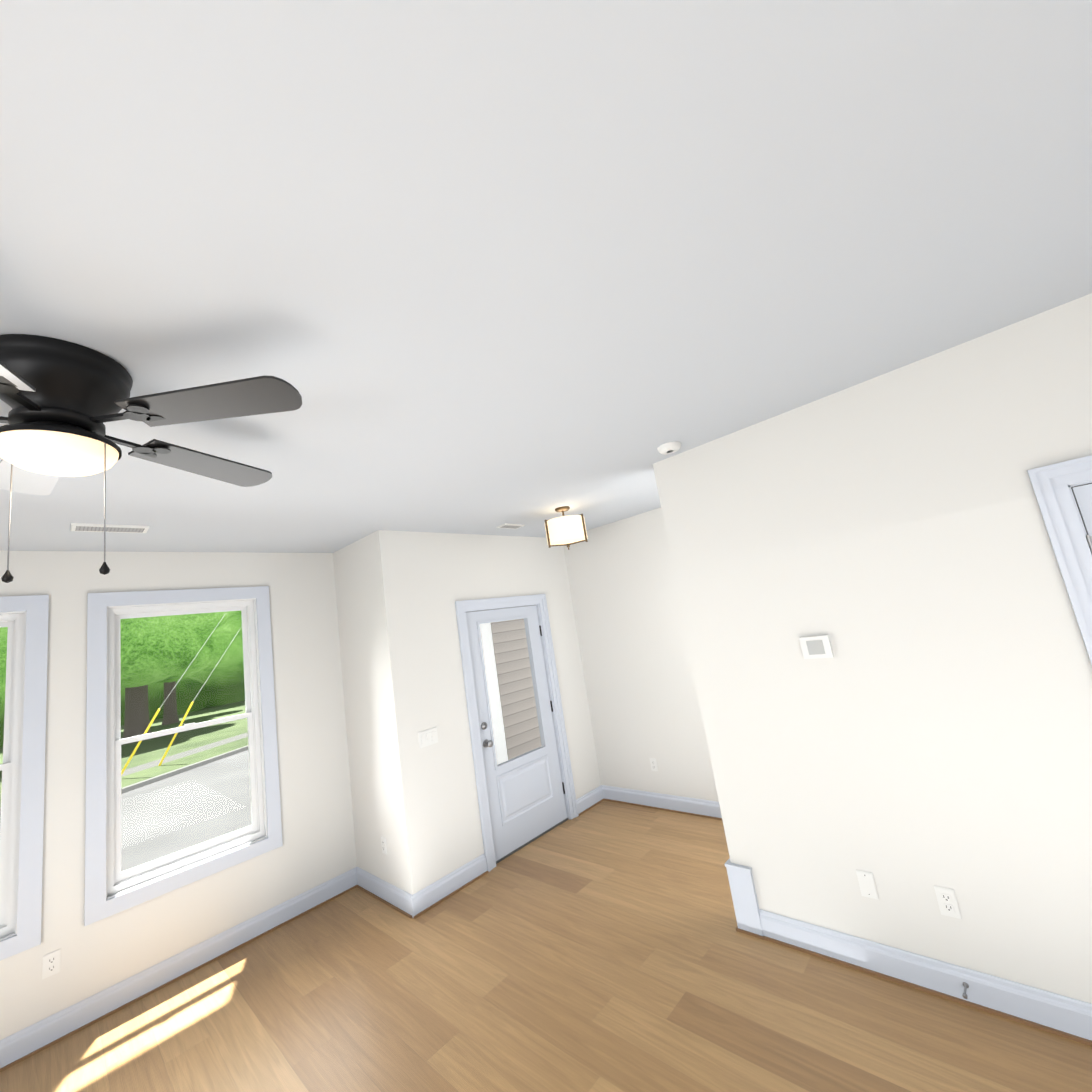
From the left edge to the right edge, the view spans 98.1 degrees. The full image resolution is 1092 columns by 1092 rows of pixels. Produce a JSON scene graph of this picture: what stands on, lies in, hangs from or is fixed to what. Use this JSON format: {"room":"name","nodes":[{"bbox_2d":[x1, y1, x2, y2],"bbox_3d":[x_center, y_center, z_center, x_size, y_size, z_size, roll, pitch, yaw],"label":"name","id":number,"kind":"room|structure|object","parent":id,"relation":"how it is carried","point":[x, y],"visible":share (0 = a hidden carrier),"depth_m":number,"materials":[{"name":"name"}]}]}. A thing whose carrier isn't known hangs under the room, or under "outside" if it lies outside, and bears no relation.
{"room":"living room","nodes":[
{"label":"living room","id":0,"kind":"room"},
{"bbox_2d":[0,551,356,1039],"bbox_3d":[-3.648,1.374,2.137,0.160,2.750,5.770,-17,-13,42],"label":"wall","id":1,"kind":"structure","parent":0,"point":[318,847],"depth_m":3.19,"materials":[{"name":"white paint"}]},
{"bbox_2d":[0,613,24,936],"bbox_3d":[-3.375,1.267,2.466,0.090,1.752,0.857,-17,-13,42],"label":"window","id":2,"kind":"structure","parent":1,"relation":"in","point":[10,765],"depth_m":2.73,"materials":[{"name":"white plastic"}]},
{"bbox_2d":[0,595,48,960],"bbox_3d":[-3.329,1.252,2.423,0.068,1.951,1.056,-17,-13,42],"label":"window frame","id":3,"kind":"structure","parent":1,"relation":"attached to","point":[25,935],"depth_m":2.74,"materials":[{"name":"white paint"}]},
{"bbox_2d":[42,949,60,979],"bbox_3d":[-2.759,2.333,2.646,0.008,0.115,0.070,-17,-13,42],"label":"outlet","id":4,"kind":"object","parent":1,"relation":"attached to","point":[51,963],"visible":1,"depth_m":2.64,"materials":[{"name":"white plastic"}]},
{"bbox_2d":[0,867,356,1071],"bbox_3d":[-3.387,2.628,1.860,0.028,0.135,5.450,-17,-13,42],"label":"baseboard","id":5,"kind":"structure","parent":1,"relation":"attached to","point":[31,1040],"depth_m":2.92,"materials":[{"name":"white paint"}]},
{"bbox_2d":[84,586,282,925],"bbox_3d":[-2.487,1.274,3.319,0.068,1.951,1.056,-17,-13,42],"label":"window frame","id":6,"kind":"structure","parent":1,"relation":"attached to","point":[100,904],"depth_m":3.09,"materials":[{"name":"white paint"}]},
{"bbox_2d":[107,600,264,895],"bbox_3d":[-2.533,1.289,3.362,0.090,1.752,0.857,-17,-13,42],"label":"window","id":7,"kind":"structure","parent":1,"relation":"in","point":[118,880],"depth_m":3.27,"materials":[{"name":"white plastic"}]},
{"bbox_2d":[333,530,431,894],"bbox_3d":[-1.364,1.311,3.841,0.860,2.750,0.160,-17,-13,42],"label":"wall","id":8,"kind":"structure","parent":0,"point":[385,776],"depth_m":3.69,"materials":[{"name":"white paint"}]},
{"bbox_2d":[381,836,386,854],"bbox_3d":[-1.222,2.254,3.568,0.070,0.115,0.008,-17,-13,42],"label":"outlet","id":9,"kind":"object","parent":8,"relation":"attached to","point":[384,846],"visible":1,"depth_m":3.56,"materials":[{"name":"white plastic"}]},
{"bbox_2d":[356,867,411,917],"bbox_3d":[-1.234,2.585,3.558,0.860,0.135,0.028,-17,-13,42],"label":"baseboard","id":10,"kind":"structure","parent":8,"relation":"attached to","point":[390,895],"depth_m":3.52,"materials":[{"name":"white paint"}]},
{"bbox_2d":[480,623,507,764],"bbox_3d":[-0.643,1.290,5.140,0.130,2.997,0.140,-17,-13,42],"label":"porch post","id":11,"kind":"object","parent":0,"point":[489,663],"depth_m":5.04,"materials":[{"name":"white wood"}]},
{"bbox_2d":[397,531,600,882],"bbox_3d":[-0.309,1.255,4.464,0.160,2.750,2.190,-17,-13,42],"label":"wall","id":12,"kind":"structure","parent":0,"point":[441,573],"depth_m":3.96,"materials":[{"name":"white paint"}]},
{"bbox_2d":[418,727,437,747],"bbox_3d":[-0.901,1.467,3.632,0.009,0.115,0.165,-17,-13,42],"label":"light switch","id":13,"kind":"object","parent":12,"relation":"attached to","point":[428,737],"visible":1,"depth_m":3.63,"materials":[{"name":"white plastic"}]},
{"bbox_2d":[410,853,488,918],"bbox_3d":[-0.694,2.493,3.500,0.028,0.135,0.655,-17,-13,42],"label":"baseboard","id":14,"kind":"structure","parent":12,"relation":"attached to","point":[429,897],"depth_m":3.47,"materials":[{"name":"white paint"}]},
{"bbox_2d":[466,605,566,860],"bbox_3d":[-0.249,1.578,4.325,0.117,2.030,0.926,-17,-13,42],"label":"entry door","id":15,"kind":"structure","parent":12,"relation":"in","point":[526,793],"depth_m":4.24,"materials":[{"name":"white paint"}]},
{"bbox_2d":[455,594,578,871],"bbox_3d":[-0.295,1.548,4.365,0.184,2.142,1.116,-17,-13,42],"label":"door frame","id":16,"kind":"structure","parent":12,"relation":"attached to","point":[539,601],"depth_m":4.30,"materials":[{"name":"white paint"}]},
{"bbox_2d":[576,785,604,815],"bbox_3d":[0.444,2.522,4.711,0.028,0.135,0.433,-17,-13,42],"label":"baseboard","id":17,"kind":"structure","parent":12,"relation":"attached to","point":[590,800],"depth_m":4.70,"materials":[{"name":"white paint"}]},
{"bbox_2d":[0,800,1091,1091],"bbox_3d":[0.295,1.861,-0.079,8.520,0.100,7.960,-17,-13,42],"label":"floor","id":18,"kind":"structure","parent":0,"point":[604,946],"depth_m":2.38,"materials":[{"name":"brown wood"}]},
{"bbox_2d":[0,0,1091,552],"bbox_3d":[-0.130,-0.928,0.389,8.520,0.120,7.960,-17,-13,42],"label":"ceiling","id":19,"kind":"structure","parent":0,"point":[470,266],"depth_m":1.13,"materials":[{"name":"white paint"}]},
{"bbox_2d":[70,523,149,532],"bbox_3d":[-2.516,-0.101,2.742,0.140,0.012,0.330,-17,-13,42],"label":"ceiling vent","id":20,"kind":"object","parent":19,"relation":"in","point":[84,527],"visible":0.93,"depth_m":2.72,"materials":[{"name":"white metal"}]},
{"bbox_2d":[0,334,301,582],"bbox_3d":[-1.378,-0.203,1.306,1.258,0.622,1.265,-17,-13,42],"label":"ceiling fan","id":21,"kind":"object","parent":19,"relation":"hanging from","point":[64,400],"visible":1,"depth_m":1.29,"materials":[{"name":"black metal"}]},
{"bbox_2d":[496,523,524,528],"bbox_3d":[-0.319,-0.177,4.282,0.120,0.012,0.240,-17,-13,42],"label":"ceiling vent","id":22,"kind":"object","parent":19,"relation":"in","point":[511,526],"visible":0.98,"depth_m":4.25,"materials":[{"name":"white metal"}]},
{"bbox_2d":[545,506,587,549],"bbox_3d":[0.162,-0.153,3.895,0.341,0.330,0.334,-17,-13,42],"label":"flush-mount light","id":23,"kind":"object","parent":19,"relation":"attached to","point":[567,531],"visible":1,"depth_m":3.77,"materials":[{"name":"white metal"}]},
{"bbox_2d":[657,441,680,453],"bbox_3d":[0.731,-0.575,2.804,0.136,0.034,0.136,-17,-13,42],"label":"smoke detector","id":24,"kind":"object","parent":19,"relation":"attached to","point":[670,447],"visible":1,"depth_m":2.76,"materials":[{"name":"white plastic"}]},
{"bbox_2d":[564,507,718,801],"bbox_3d":[1.727,0.859,3.953,3.600,2.750,0.160,-17,-13,42],"label":"wall","id":25,"kind":"structure","parent":0,"point":[643,698],"depth_m":4.62,"materials":[{"name":"white paint"}]},
{"bbox_2d":[649,758,657,770],"bbox_3d":[1.016,2.065,4.475,0.070,0.115,0.008,-17,-13,42],"label":"outlet","id":26,"kind":"object","parent":25,"relation":"attached to","point":[653,763],"visible":1,"depth_m":4.47,"materials":[{"name":"white plastic"}]},
{"bbox_2d":[602,785,721,819],"bbox_3d":[1.800,2.150,3.724,3.440,0.135,0.028,-17,-13,42],"label":"baseboard","id":27,"kind":"structure","parent":25,"relation":"attached to","point":[690,806],"depth_m":4.38,"materials":[{"name":"white paint"}]},
{"bbox_2d":[653,293,1091,1003],"bbox_3d":[2.926,0.192,1.071,5.560,2.750,0.120,-17,-13,42],"label":"wall","id":28,"kind":"structure","parent":0,"point":[919,737],"depth_m":2.16,"materials":[{"name":"white paint"}]},
{"bbox_2d":[725,858,764,939],"bbox_3d":[1.155,1.968,2.692,0.157,0.345,0.184,-17,-13,42],"label":"trim","id":29,"kind":"structure","parent":28,"relation":"attached to","point":[744,895],"depth_m":2.63,"materials":[{"name":"white paint"}]},
{"bbox_2d":[799,635,833,658],"bbox_3d":[1.379,0.516,2.419,0.135,0.110,0.024,-17,-13,42],"label":"thermostat","id":30,"kind":"object","parent":28,"relation":"attached to","point":[815,647],"visible":0.96,"depth_m":2.41,"materials":[{"name":"white plastic"}]},
{"bbox_2d":[856,870,878,899],"bbox_3d":[1.531,1.615,2.260,0.070,0.115,0.007,-17,-13,42],"label":"blank wall plate","id":31,"kind":"object","parent":28,"relation":"attached to","point":[867,884],"visible":1,"depth_m":2.26,"materials":[{"name":"white plastic"}]},
{"bbox_2d":[759,909,1091,1045],"bbox_3d":[1.707,1.887,2.074,1.517,0.135,0.028,-17,-13,42],"label":"baseboard","id":32,"kind":"structure","parent":28,"relation":"attached to","point":[1056,1014],"depth_m":2.06,"materials":[{"name":"white paint"}]},
{"bbox_2d":[962,982,968,998],"bbox_3d":[1.750,1.857,1.978,0.020,0.020,0.078,-17,-13,42],"label":"door stop","id":33,"kind":"object","parent":32,"relation":"attached to","point":[966,986],"visible":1,"depth_m":1.98,"materials":[{"name":"silver metal"}]},
{"bbox_2d":[934,885,961,918],"bbox_3d":[1.745,1.548,2.060,0.070,0.115,0.008,-17,-13,42],"label":"outlet","id":34,"kind":"object","parent":28,"relation":"attached to","point":[947,902],"visible":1,"depth_m":2.06,"materials":[{"name":"white plastic"}]},
{"bbox_2d":[1027,455,1091,664],"bbox_3d":[2.489,0.635,1.455,0.976,2.143,0.144,-17,-13,42],"label":"door frame","id":35,"kind":"structure","parent":28,"relation":"attached to","point":[1052,484],"depth_m":1.83,"materials":[{"name":"white paint"}]},
{"bbox_2d":[1071,483,1091,553],"bbox_3d":[2.449,0.677,1.403,0.784,2.031,0.109,-17,-13,42],"label":"closet door","id":36,"kind":"structure","parent":28,"relation":"in","point":[1082,494],"depth_m":1.81,"materials":[{"name":"white paint"}]},
{"label":"outside","id":37,"kind":"structure","parent":0,"visible":0},
{"bbox_2d":[0,700,251,871],"bbox_3d":[-13.269,13.178,51.349,84.240,0.200,180.000,-17,-13,42],"label":"ground","id":38,"kind":"structure","parent":37,"point":[217,712],"depth_m":10.66,"materials":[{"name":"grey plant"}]},
{"bbox_2d":[0,668,244,746],"bbox_3d":[-23.416,12.142,42.674,7.109,4.598,59.465,-17,-13,42],"label":"shrubs","id":39,"kind":"object","parent":38,"relation":"on","point":[219,681],"depth_m":36.02,"materials":[{"name":"green plant"}]},
{"bbox_2d":[120,611,233,743],"bbox_3d":[-19.441,3.765,22.592,7.146,10.580,8.610,-17,-13,42],"label":"tree","id":40,"kind":"object","parent":38,"relation":"on","point":[169,643],"depth_m":21.57,"materials":[{"name":"green plant"}]},
{"bbox_2d":[121,745,247,793],"bbox_3d":[-4.141,9.566,39.041,0.181,0.098,179.999,-10,-10,10],"label":"curb","id":41,"kind":"object","parent":38,"relation":"on","point":[158,778],"depth_m":12.55,"materials":[{"name":"grey concrete"}]},
{"bbox_2d":[155,632,242,724],"bbox_3d":[-22.817,6.111,29.286,5.090,9.200,7.491,-17,-13,42],"label":"tree","id":42,"kind":"object","parent":38,"relation":"on","point":[212,644],"depth_m":29.24,"materials":[{"name":"green plant"}]},
{"bbox_2d":[490,618,541,759],"bbox_3d":[-0.400,1.488,5.463,1.400,3.750,3.530,-17,-13,42],"label":"wall","id":43,"kind":"structure","parent":38,"relation":"on","point":[515,653],"depth_m":6.18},
{"bbox_3d":[-17.826,-0.255,1.398,15.892,11.000,40.501,-17,-13,42],"label":"utility pole","id":44,"kind":"object","parent":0,"visible":0},
{"bbox_2d":[121,613,241,773],"bbox_3d":[-11.007,2.329,16.529,3.382,8.920,6.032,-17,-13,42],"label":"guard","id":45,"kind":"object","parent":44,"relation":"attached to","point":[146,731],"depth_m":14.22,"materials":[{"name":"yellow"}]},
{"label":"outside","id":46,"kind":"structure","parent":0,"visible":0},
{"bbox_2d":[0,611,243,707],"bbox_3d":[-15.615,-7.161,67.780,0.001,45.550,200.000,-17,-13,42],"label":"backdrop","id":47,"kind":"structure","parent":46,"point":[231,626],"depth_m":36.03,"materials":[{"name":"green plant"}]}
]}

